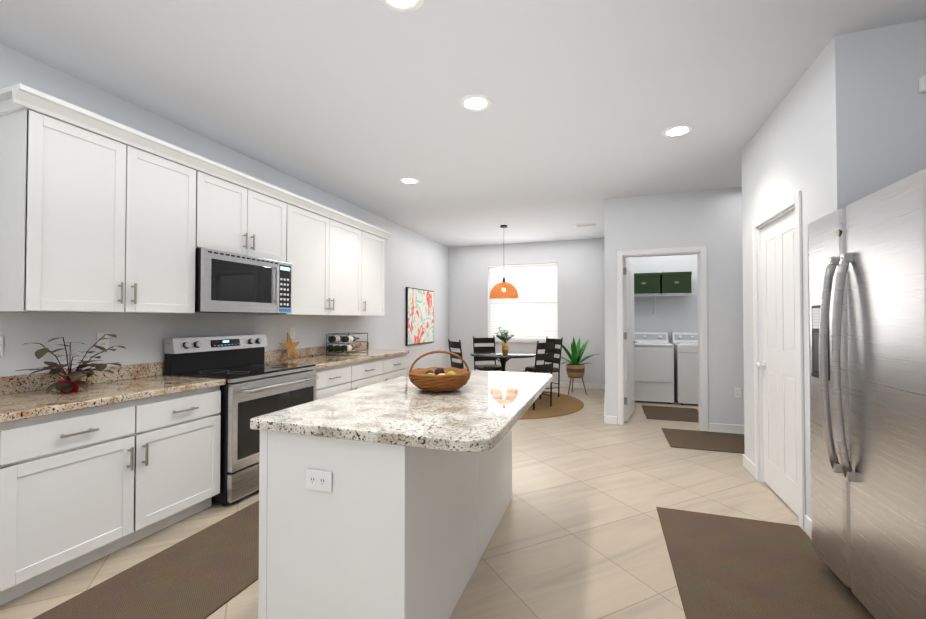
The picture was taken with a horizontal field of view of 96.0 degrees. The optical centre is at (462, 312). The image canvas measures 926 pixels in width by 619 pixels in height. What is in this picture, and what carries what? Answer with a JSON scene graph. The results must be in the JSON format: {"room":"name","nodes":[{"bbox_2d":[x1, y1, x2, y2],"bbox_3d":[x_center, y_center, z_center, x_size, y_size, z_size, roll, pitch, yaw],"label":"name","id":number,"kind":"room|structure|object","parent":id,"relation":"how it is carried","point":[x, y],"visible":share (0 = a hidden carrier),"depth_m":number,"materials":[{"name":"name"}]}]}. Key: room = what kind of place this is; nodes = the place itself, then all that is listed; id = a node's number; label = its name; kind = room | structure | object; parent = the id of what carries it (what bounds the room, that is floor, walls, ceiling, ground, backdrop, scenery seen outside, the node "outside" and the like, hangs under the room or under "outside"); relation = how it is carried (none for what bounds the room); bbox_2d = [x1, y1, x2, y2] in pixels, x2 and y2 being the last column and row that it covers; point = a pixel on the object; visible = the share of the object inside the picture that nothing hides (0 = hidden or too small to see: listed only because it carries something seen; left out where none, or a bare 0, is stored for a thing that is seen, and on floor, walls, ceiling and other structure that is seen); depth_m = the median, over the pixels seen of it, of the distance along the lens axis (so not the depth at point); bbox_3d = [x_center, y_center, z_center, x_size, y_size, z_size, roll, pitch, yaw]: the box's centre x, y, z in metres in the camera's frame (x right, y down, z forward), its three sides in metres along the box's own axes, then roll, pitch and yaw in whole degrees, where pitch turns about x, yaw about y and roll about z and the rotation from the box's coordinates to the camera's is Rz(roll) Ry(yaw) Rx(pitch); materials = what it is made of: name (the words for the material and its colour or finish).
{"room":"dining room and kitchen","nodes":[
{"label":"dining room and kitchen","id":0,"kind":"room"},
{"bbox_2d":[0,43,447,376],"bbox_3d":[-2.092,-0.047,3.913,0.150,2.850,10.850,0,-1,19],"label":"wall","id":1,"kind":"structure","parent":0,"point":[415,260],"depth_m":3.42,"materials":[{"name":"paint"}]},
{"bbox_2d":[0,336,2,356],"bbox_3d":[-2.561,0.183,2.278,0.009,0.116,0.070,0,-1,19],"label":"switch plate","id":2,"kind":"object","parent":1,"relation":"attached to","point":[1,346],"visible":1,"depth_m":2.30,"materials":[{"name":"white plastic"}]},
{"bbox_2d":[97,333,108,350],"bbox_3d":[-2.392,0.190,2.769,0.009,0.116,0.070,0,-1,19],"label":"outlet","id":3,"kind":"object","parent":1,"relation":"attached to","point":[104,343],"visible":0.73,"depth_m":2.77,"materials":[{"name":"white plastic"}]},
{"bbox_2d":[0,87,207,313],"bbox_3d":[-2.251,-0.568,2.682,0.347,1.135,1.003,0,-1,19],"label":"upper cabinet","id":4,"kind":"object","parent":1,"relation":"attached to","point":[99,214],"depth_m":2.42,"materials":[{"name":"white wood"}]},
{"bbox_2d":[0,342,366,393],"bbox_3d":[-2.260,0.416,3.144,0.021,0.100,5.750,0,-1,19],"label":"backsplash","id":5,"kind":"structure","parent":1,"relation":"attached to","point":[16,384],"depth_m":2.81,"materials":[{"name":"beige stone"}]},
{"bbox_2d":[208,159,287,262],"bbox_3d":[-1.961,-0.797,3.531,0.347,0.650,0.906,0,-1,19],"label":"upper cabinet","id":6,"kind":"object","parent":1,"relation":"attached to","point":[248,216],"depth_m":3.45,"materials":[{"name":"white wood"}]},
{"bbox_2d":[195,248,291,313],"bbox_3d":[-1.911,-0.234,3.505,0.451,0.464,0.898,0,-1,19],"label":"microwave","id":7,"kind":"object","parent":6,"relation":"attached to","point":[227,282],"visible":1,"depth_m":3.32,"materials":[{"name":"grey metal"}]},
{"bbox_2d":[290,328,294,338],"bbox_3d":[-1.818,0.216,4.444,0.009,0.116,0.070,0,-1,19],"label":"outlet","id":8,"kind":"object","parent":1,"relation":"attached to","point":[292,333],"visible":0.92,"depth_m":4.44,"materials":[{"name":"white plastic"}]},
{"bbox_2d":[257,192,335,315],"bbox_3d":[-1.712,-0.544,4.255,0.347,1.135,0.755,0,-1,19],"label":"upper cabinet","id":9,"kind":"object","parent":1,"relation":"attached to","point":[311,227],"depth_m":4.24,"materials":[{"name":"white wood"}]},
{"bbox_2d":[316,211,367,315],"bbox_3d":[-1.507,-0.534,4.852,0.347,1.135,0.751,0,-1,19],"label":"upper cabinet","id":10,"kind":"object","parent":1,"relation":"attached to","point":[351,235],"depth_m":4.87,"materials":[{"name":"white wood"}]},
{"bbox_2d":[364,224,387,315],"bbox_3d":[-1.323,-0.526,5.390,0.347,1.135,0.631,0,-1,19],"label":"upper cabinet","id":11,"kind":"object","parent":1,"relation":"attached to","point":[374,250],"depth_m":5.39,"materials":[{"name":"white wood"}]},
{"bbox_2d":[406,287,433,345],"bbox_3d":[-0.759,0.064,7.508,0.036,0.980,1.140,0,-1,19],"label":"painting","id":12,"kind":"object","parent":1,"relation":"attached to","point":[419,316],"visible":1,"depth_m":7.41,"materials":[{"name":"multicoloured"}]},
{"bbox_2d":[0,387,811,618],"bbox_3d":[0.906,1.417,3.153,6.600,0.100,11.400,0,-1,19],"label":"floor","id":13,"kind":"structure","parent":0,"point":[578,533],"depth_m":2.70,"materials":[{"name":"tile"}]},
{"bbox_2d":[0,422,23,605],"bbox_3d":[-2.538,0.909,1.407,0.617,0.860,1.266,0,-1,19],"label":"base cabinet","id":14,"kind":"object","parent":13,"relation":"on","point":[11,433],"depth_m":1.89,"materials":[{"name":"white wood"}]},
{"bbox_2d":[20,386,220,595],"bbox_3d":[-2.178,0.926,2.454,0.617,0.860,1.200,0,-1,19],"label":"base cabinet","id":15,"kind":"object","parent":13,"relation":"on","point":[105,464],"depth_m":2.28,"materials":[{"name":"white wood"}]},
{"bbox_2d":[0,374,225,421],"bbox_3d":[-2.432,0.463,1.675,0.647,0.040,2.862,0,-1,19],"label":"countertop","id":16,"kind":"structure","parent":15,"relation":"on","point":[33,403],"depth_m":2.32,"materials":[{"name":"beige stone"}]},
{"bbox_2d":[16,334,125,392],"bbox_3d":[-2.255,0.290,2.433,0.379,0.328,0.440,0,-1,19],"label":"potted plant","id":17,"kind":"object","parent":16,"relation":"on","point":[73,382],"visible":1,"depth_m":2.37,"materials":[{"name":"red"}]},
{"bbox_2d":[33,501,258,618],"bbox_3d":[-1.392,1.346,2.171,0.710,0.008,2.650,0,-1,19],"label":"runner mat","id":18,"kind":"object","parent":13,"relation":"on","point":[206,572],"visible":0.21,"depth_m":2.09,"materials":[{"name":"brown fabric"}]},
{"bbox_2d":[164,334,318,504],"bbox_3d":[-1.754,0.783,3.435,0.732,1.175,0.904,0,-1,19],"label":"range","id":19,"kind":"object","parent":13,"relation":"on","point":[255,385],"visible":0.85,"depth_m":3.15,"materials":[{"name":"grey metal"}]},
{"bbox_2d":[316,362,355,399],"bbox_3d":[-1.568,0.953,4.236,0.617,0.860,0.715,0,-1,19],"label":"base cabinet","id":20,"kind":"object","parent":13,"relation":"on","point":[333,380],"depth_m":4.15,"materials":[{"name":"white wood"}]},
{"bbox_2d":[274,350,407,369],"bbox_3d":[-1.351,0.512,4.828,0.647,0.040,1.972,0,-1,19],"label":"countertop","id":21,"kind":"structure","parent":20,"relation":"on","point":[320,360],"depth_m":4.57,"materials":[{"name":"beige stone"}]},
{"bbox_2d":[279,333,299,358],"bbox_3d":[-1.781,0.337,4.302,0.092,0.272,0.295,0,-1,19],"label":"decor","id":22,"kind":"object","parent":21,"relation":"on","point":[290,346],"visible":1,"depth_m":4.29,"materials":[{"name":"brown wood"}]},
{"bbox_2d":[326,333,367,355],"bbox_3d":[-1.396,0.370,5.028,0.288,0.248,0.464,0,-1,19],"label":"wine rack","id":23,"kind":"object","parent":21,"relation":"on","point":[338,347],"visible":1,"depth_m":4.87,"materials":[{"name":"black metal"}]},
{"bbox_2d":[356,358,387,388],"bbox_3d":[-1.366,0.962,4.824,0.617,0.860,0.781,0,-1,19],"label":"base cabinet","id":24,"kind":"object","parent":13,"relation":"on","point":[376,371],"depth_m":4.79,"materials":[{"name":"white wood"}]},
{"bbox_2d":[258,430,511,618],"bbox_3d":[-0.239,0.912,2.357,0.673,0.886,1.743,0,-1,19],"label":"kitchen island","id":25,"kind":"object","parent":13,"relation":"on","point":[390,499],"depth_m":1.57,"materials":[{"name":"white wood"}]},
{"bbox_2d":[250,370,552,457],"bbox_3d":[-0.093,0.446,2.321,0.980,0.040,1.790,0,-1,19],"label":"island countertop","id":26,"kind":"structure","parent":25,"relation":"on","point":[473,418],"depth_m":1.73,"materials":[{"name":"beige stone"}]},
{"bbox_2d":[408,350,470,391],"bbox_3d":[-0.131,0.313,2.310,0.351,0.212,0.353,0,-1,19],"label":"fruit basket","id":27,"kind":"object","parent":26,"relation":"on","point":[438,379],"visible":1,"depth_m":2.21,"materials":[{"name":"wicker"}]},
{"bbox_2d":[388,354,406,379],"bbox_3d":[-1.164,0.972,5.414,0.617,0.860,0.718,0,-1,19],"label":"base cabinet","id":28,"kind":"object","parent":13,"relation":"on","point":[397,366],"depth_m":5.39,"materials":[{"name":"white wood"}]},
{"bbox_2d":[519,391,583,419],"bbox_3d":[0.652,1.416,6.729,2.500,0.011,2.500,0,-1,19],"label":"round jute rug","id":29,"kind":"object","parent":13,"relation":"on","point":[563,404],"visible":0.4,"depth_m":6.25,"materials":[{"name":"beige wicker"}]},
{"bbox_2d":[448,339,463,368],"bbox_3d":[0.070,0.904,6.452,0.501,1.002,0.424,0,-1,-26],"label":"dining chair","id":30,"kind":"object","parent":29,"relation":"on","point":[452,344],"visible":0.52,"depth_m":6.30,"materials":[{"name":"black wood"}]},
{"bbox_2d":[473,336,500,370],"bbox_3d":[0.449,0.919,7.389,0.424,1.002,0.501,0,-1,-17],"label":"dining chair","id":31,"kind":"object","parent":29,"relation":"on","point":[491,367],"visible":0.65,"depth_m":7.55,"materials":[{"name":"black wood"}]},
{"bbox_2d":[470,351,535,371],"bbox_3d":[0.652,1.034,6.735,1.078,0.752,1.078,0,-1,19],"label":"dining table","id":32,"kind":"object","parent":29,"relation":"on","point":[502,357],"visible":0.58,"depth_m":6.57,"materials":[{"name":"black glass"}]},
{"bbox_2d":[495,327,513,353],"bbox_3d":[0.691,0.442,6.750,0.355,0.430,0.345,0,-1,19],"label":"vase","id":33,"kind":"object","parent":32,"relation":"on","point":[504,346],"visible":1,"depth_m":6.71,"materials":[{"name":"brown metal"}]},
{"bbox_2d":[528,340,555,409],"bbox_3d":[1.072,0.901,6.255,0.424,1.002,0.501,1,-1,-41],"label":"dining chair","id":34,"kind":"object","parent":29,"relation":"on","point":[545,356],"visible":0.54,"depth_m":6.08,"materials":[{"name":"black wood"}]},
{"bbox_2d":[525,336,562,398],"bbox_3d":[1.382,0.914,7.119,0.501,1.002,0.424,0,-1,-28],"label":"dining chair","id":35,"kind":"object","parent":29,"relation":"on","point":[557,351],"visible":0.54,"depth_m":7.07,"materials":[{"name":"black wood"}]},
{"bbox_2d":[557,337,597,394],"bbox_3d":[2.057,0.928,7.409,0.799,1.014,0.637,0,-1,19],"label":"potted plant","id":36,"kind":"object","parent":13,"relation":"on","point":[575,368],"visible":1,"depth_m":7.28,"materials":[{"name":"green plant"}]},
{"bbox_2d":[634,332,673,403],"bbox_3d":[3.066,0.875,6.886,0.670,1.100,0.712,0,-1,19],"label":"dryer","id":37,"kind":"object","parent":13,"relation":"on","point":[654,366],"visible":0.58,"depth_m":6.55,"materials":[{"name":"white metal"}]},
{"bbox_2d":[641,405,698,421],"bbox_3d":[2.932,1.403,5.826,0.740,0.008,0.890,0,-1,19],"label":"mat","id":38,"kind":"object","parent":13,"relation":"on","point":[673,413],"visible":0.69,"depth_m":5.79,"materials":[{"name":"brown fabric"}]},
{"bbox_2d":[671,332,697,403],"bbox_3d":[3.749,0.871,6.662,0.670,1.100,0.694,0,-1,19],"label":"washer","id":39,"kind":"object","parent":13,"relation":"on","point":[685,344],"visible":0.48,"depth_m":6.42,"materials":[{"name":"white metal"}]},
{"bbox_2d":[661,428,744,453],"bbox_3d":[2.813,1.382,4.476,1.150,0.008,0.780,0,-1,19],"label":"mat","id":40,"kind":"object","parent":13,"relation":"on","point":[709,441],"visible":0.65,"depth_m":4.50,"materials":[{"name":"brown fabric"}]},
{"bbox_2d":[656,507,874,618],"bbox_3d":[1.472,1.343,1.992,0.825,0.008,1.670,0,-1,19],"label":"area rug","id":41,"kind":"object","parent":13,"relation":"on","point":[726,567],"visible":0.9,"depth_m":2.15,"materials":[{"name":"brown fabric"}]},
{"bbox_2d":[808,168,925,618],"bbox_3d":[2.052,0.416,1.694,0.876,1.834,0.915,0,-1,19],"label":"refrigerator","id":42,"kind":"object","parent":13,"relation":"on","point":[867,302],"visible":1,"depth_m":1.70,"materials":[{"name":"grey metal"}]},
{"bbox_2d":[0,0,925,247],"bbox_3d":[0.906,-1.533,3.199,6.600,0.100,11.400,0,-1,19],"label":"ceiling","id":43,"kind":"structure","parent":0,"point":[356,102],"depth_m":2.72,"materials":[{"name":"white paint"}]},
{"bbox_2d":[380,0,424,11],"bbox_3d":[-0.291,-1.498,1.959,0.232,0.008,0.232,0,-1,19],"label":"recessed light","id":44,"kind":"object","parent":43,"relation":"in","point":[404,5],"visible":1,"depth_m":2.02,"materials":[{"name":"white"}]},
{"bbox_2d":[399,177,419,183],"bbox_3d":[-0.591,-1.457,4.599,0.232,0.008,0.232,0,-1,19],"label":"recessed light","id":45,"kind":"object","parent":43,"relation":"in","point":[408,180],"visible":1,"depth_m":4.58,"materials":[{"name":"white"}]},
{"bbox_2d":[459,94,491,111],"bbox_3d":[0.091,-1.482,2.949,0.232,0.008,0.232,0,-1,19],"label":"recessed light","id":46,"kind":"object","parent":43,"relation":"in","point":[475,102],"visible":1,"depth_m":2.94,"materials":[{"name":"white plastic"}]},
{"bbox_2d":[489,225,518,298],"bbox_3d":[0.668,-0.830,6.811,0.478,1.191,0.478,0,-1,19],"label":"pendant lamp","id":47,"kind":"object","parent":43,"relation":"hanging from","point":[509,290],"visible":1,"depth_m":6.65,"materials":[{"name":"orange"}]},
{"bbox_2d":[575,223,596,226],"bbox_3d":[1.989,-1.423,6.758,0.340,0.009,0.180,0,-1,19],"label":"ceiling vent","id":48,"kind":"object","parent":43,"relation":"in","point":[585,225],"visible":1,"depth_m":6.76,"materials":[{"name":"white metal"}]},
{"bbox_2d":[662,124,693,137],"bbox_3d":[1.742,-1.476,3.387,0.232,0.008,0.232,0,-1,19],"label":"recessed light","id":49,"kind":"object","parent":43,"relation":"in","point":[677,130],"visible":1,"depth_m":3.37,"materials":[{"name":"white"}]},
{"bbox_2d":[448,238,604,383],"bbox_3d":[1.265,0.023,8.417,3.280,2.850,0.150,0,-1,19],"label":"wall","id":50,"kind":"structure","parent":0,"point":[581,289],"depth_m":8.22,"materials":[{"name":"paint"}]},
{"bbox_2d":[488,263,557,340],"bbox_3d":[1.193,-0.212,8.396,1.400,1.531,0.064,0,-1,19],"label":"window blinds","id":51,"kind":"object","parent":50,"relation":"attached to","point":[547,327],"visible":0.77,"depth_m":8.37,"materials":[{"name":"white plastic"}]},
{"bbox_2d":[489,265,557,342],"bbox_3d":[1.202,-0.194,8.421,1.480,1.575,0.170,0,-1,19],"label":"window frame","id":52,"kind":"structure","parent":50,"relation":"attached to","point":[519,341],"depth_m":8.32,"materials":[{"name":"white"}]},
{"bbox_2d":[491,266,556,336],"bbox_3d":[1.231,-0.210,8.506,1.400,1.520,0.006,0,-1,19],"label":"panel","id":53,"kind":"object","parent":52,"relation":"attached to","point":[526,295],"depth_m":8.47,"materials":[{"name":"white plastic"}]},
{"bbox_2d":[548,382,603,389],"bbox_3d":[1.181,1.397,8.334,3.160,0.100,0.020,0,-1,19],"label":"baseboard","id":54,"kind":"structure","parent":50,"relation":"attached to","point":[562,384],"depth_m":7.97,"materials":[{"name":"white wood"}]},
{"bbox_2d":[626,255,697,342],"bbox_3d":[3.571,0.004,7.203,1.870,2.850,0.150,0,-1,19],"label":"wall","id":55,"kind":"structure","parent":0,"point":[675,314],"depth_m":7.15,"materials":[{"name":"paint"}]},
{"bbox_2d":[634,293,696,315],"bbox_3d":[3.409,-0.132,6.965,1.700,0.365,0.400,0,-1,19],"label":"wire shelf","id":56,"kind":"object","parent":55,"relation":"attached to","point":[679,294],"visible":0.48,"depth_m":6.89,"materials":[{"name":"white metal"}]},
{"bbox_2d":[634,273,659,294],"bbox_3d":[3.062,-0.488,7.097,0.512,0.349,0.348,0,-1,19],"label":"storage box","id":57,"kind":"object","parent":56,"relation":"on","point":[647,283],"visible":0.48,"depth_m":6.93,"materials":[{"name":"green fabric"}]},
{"bbox_2d":[660,271,691,294],"bbox_3d":[3.530,-0.490,6.937,0.442,0.349,0.348,0,-1,19],"label":"storage box","id":58,"kind":"object","parent":56,"relation":"on","point":[675,282],"visible":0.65,"depth_m":6.79,"materials":[{"name":"green fabric"}]},
{"bbox_2d":[604,187,743,430],"bbox_3d":[3.166,-0.032,4.896,2.840,2.850,0.120,0,-1,19],"label":"wall","id":59,"kind":"structure","parent":0,"point":[711,220],"depth_m":4.93,"materials":[{"name":"paint"}]},
{"bbox_2d":[604,384,607,423],"bbox_3d":[2.238,1.369,6.538,0.034,0.100,2.694,0,-1,19],"label":"baseboard","id":60,"kind":"structure","parent":59,"relation":"attached to","point":[605,417],"depth_m":5.27,"materials":[{"name":"white wood"}]},
{"bbox_2d":[623,258,637,421],"bbox_3d":[2.289,0.349,5.683,0.223,2.090,0.818,0,-1,19],"label":"laundry door","id":61,"kind":"structure","parent":59,"relation":"in","point":[629,340],"depth_m":5.53,"materials":[{"name":"white wood"}]},
{"bbox_2d":[617,246,707,430],"bbox_3d":[2.433,0.305,5.142,1.000,2.185,0.152,0,-1,19],"label":"door frame","id":62,"kind":"structure","parent":59,"relation":"attached to","point":[700,252],"depth_m":5.02,"materials":[{"name":"white wood"}]},
{"bbox_2d":[709,423,743,433],"bbox_3d":[3.688,1.339,4.624,1.690,0.100,0.014,0,-1,19],"label":"baseboard","id":63,"kind":"structure","parent":59,"relation":"attached to","point":[713,427],"depth_m":4.83,"materials":[{"name":"white wood"}]},
{"bbox_2d":[734,388,741,397],"bbox_3d":[3.171,0.922,4.804,0.070,0.116,0.009,0,-1,19],"label":"outlet","id":64,"kind":"object","parent":59,"relation":"attached to","point":[738,392],"visible":1,"depth_m":4.80,"materials":[{"name":"white plastic"}]},
{"bbox_2d":[741,148,744,444],"bbox_3d":[3.297,-0.054,3.445,1.650,2.850,0.140,0,-1,19],"label":"wall","id":65,"kind":"structure","parent":0,"point":[743,151],"depth_m":3.75,"materials":[{"name":"paint"}]},
{"bbox_2d":[745,53,824,518],"bbox_3d":[2.327,-0.061,2.974,0.120,2.850,1.380,0,-1,19],"label":"wall","id":66,"kind":"structure","parent":0,"point":[783,158],"depth_m":2.81,"materials":[{"name":"paint"}]},
{"bbox_2d":[742,454,754,477],"bbox_3d":[2.481,1.323,3.602,0.017,0.100,0.290,0,-1,19],"label":"baseboard","id":67,"kind":"structure","parent":66,"relation":"attached to","point":[748,464],"depth_m":3.61,"materials":[{"name":"white wood"}]},
{"bbox_2d":[756,209,797,514],"bbox_3d":[2.301,0.328,3.040,0.097,2.050,0.750,0,-1,19],"label":"pantry door","id":68,"kind":"structure","parent":66,"relation":"in","point":[779,364],"depth_m":3.04,"materials":[{"name":"white wood"}]},
{"bbox_2d":[752,191,804,528],"bbox_3d":[2.339,0.297,3.028,0.136,2.135,0.890,0,-1,19],"label":"door frame","id":69,"kind":"structure","parent":66,"relation":"attached to","point":[791,201],"depth_m":2.89,"materials":[{"name":"white wood"}]},
{"bbox_2d":[804,515,811,537],"bbox_3d":[2.067,1.305,2.402,0.014,0.100,0.410,0,-1,19],"label":"baseboard","id":70,"kind":"structure","parent":66,"relation":"attached to","point":[807,521],"depth_m":2.55,"materials":[{"name":"white wood"}]},
{"bbox_2d":[821,19,925,214],"bbox_3d":[2.807,-0.076,2.016,1.650,2.850,0.120,0,-1,19],"label":"wall","id":71,"kind":"structure","parent":0,"point":[843,125],"depth_m":2.19,"materials":[{"name":"paint"}]},
{"bbox_2d":[919,75,925,92],"bbox_3d":[2.375,-1.160,2.098,0.110,0.080,0.033,0,-1,19],"label":"detector","id":72,"kind":"object","parent":71,"relation":"attached to","point":[922,84],"visible":0.98,"depth_m":2.10,"materials":[{"name":"white plastic"}]}
]}

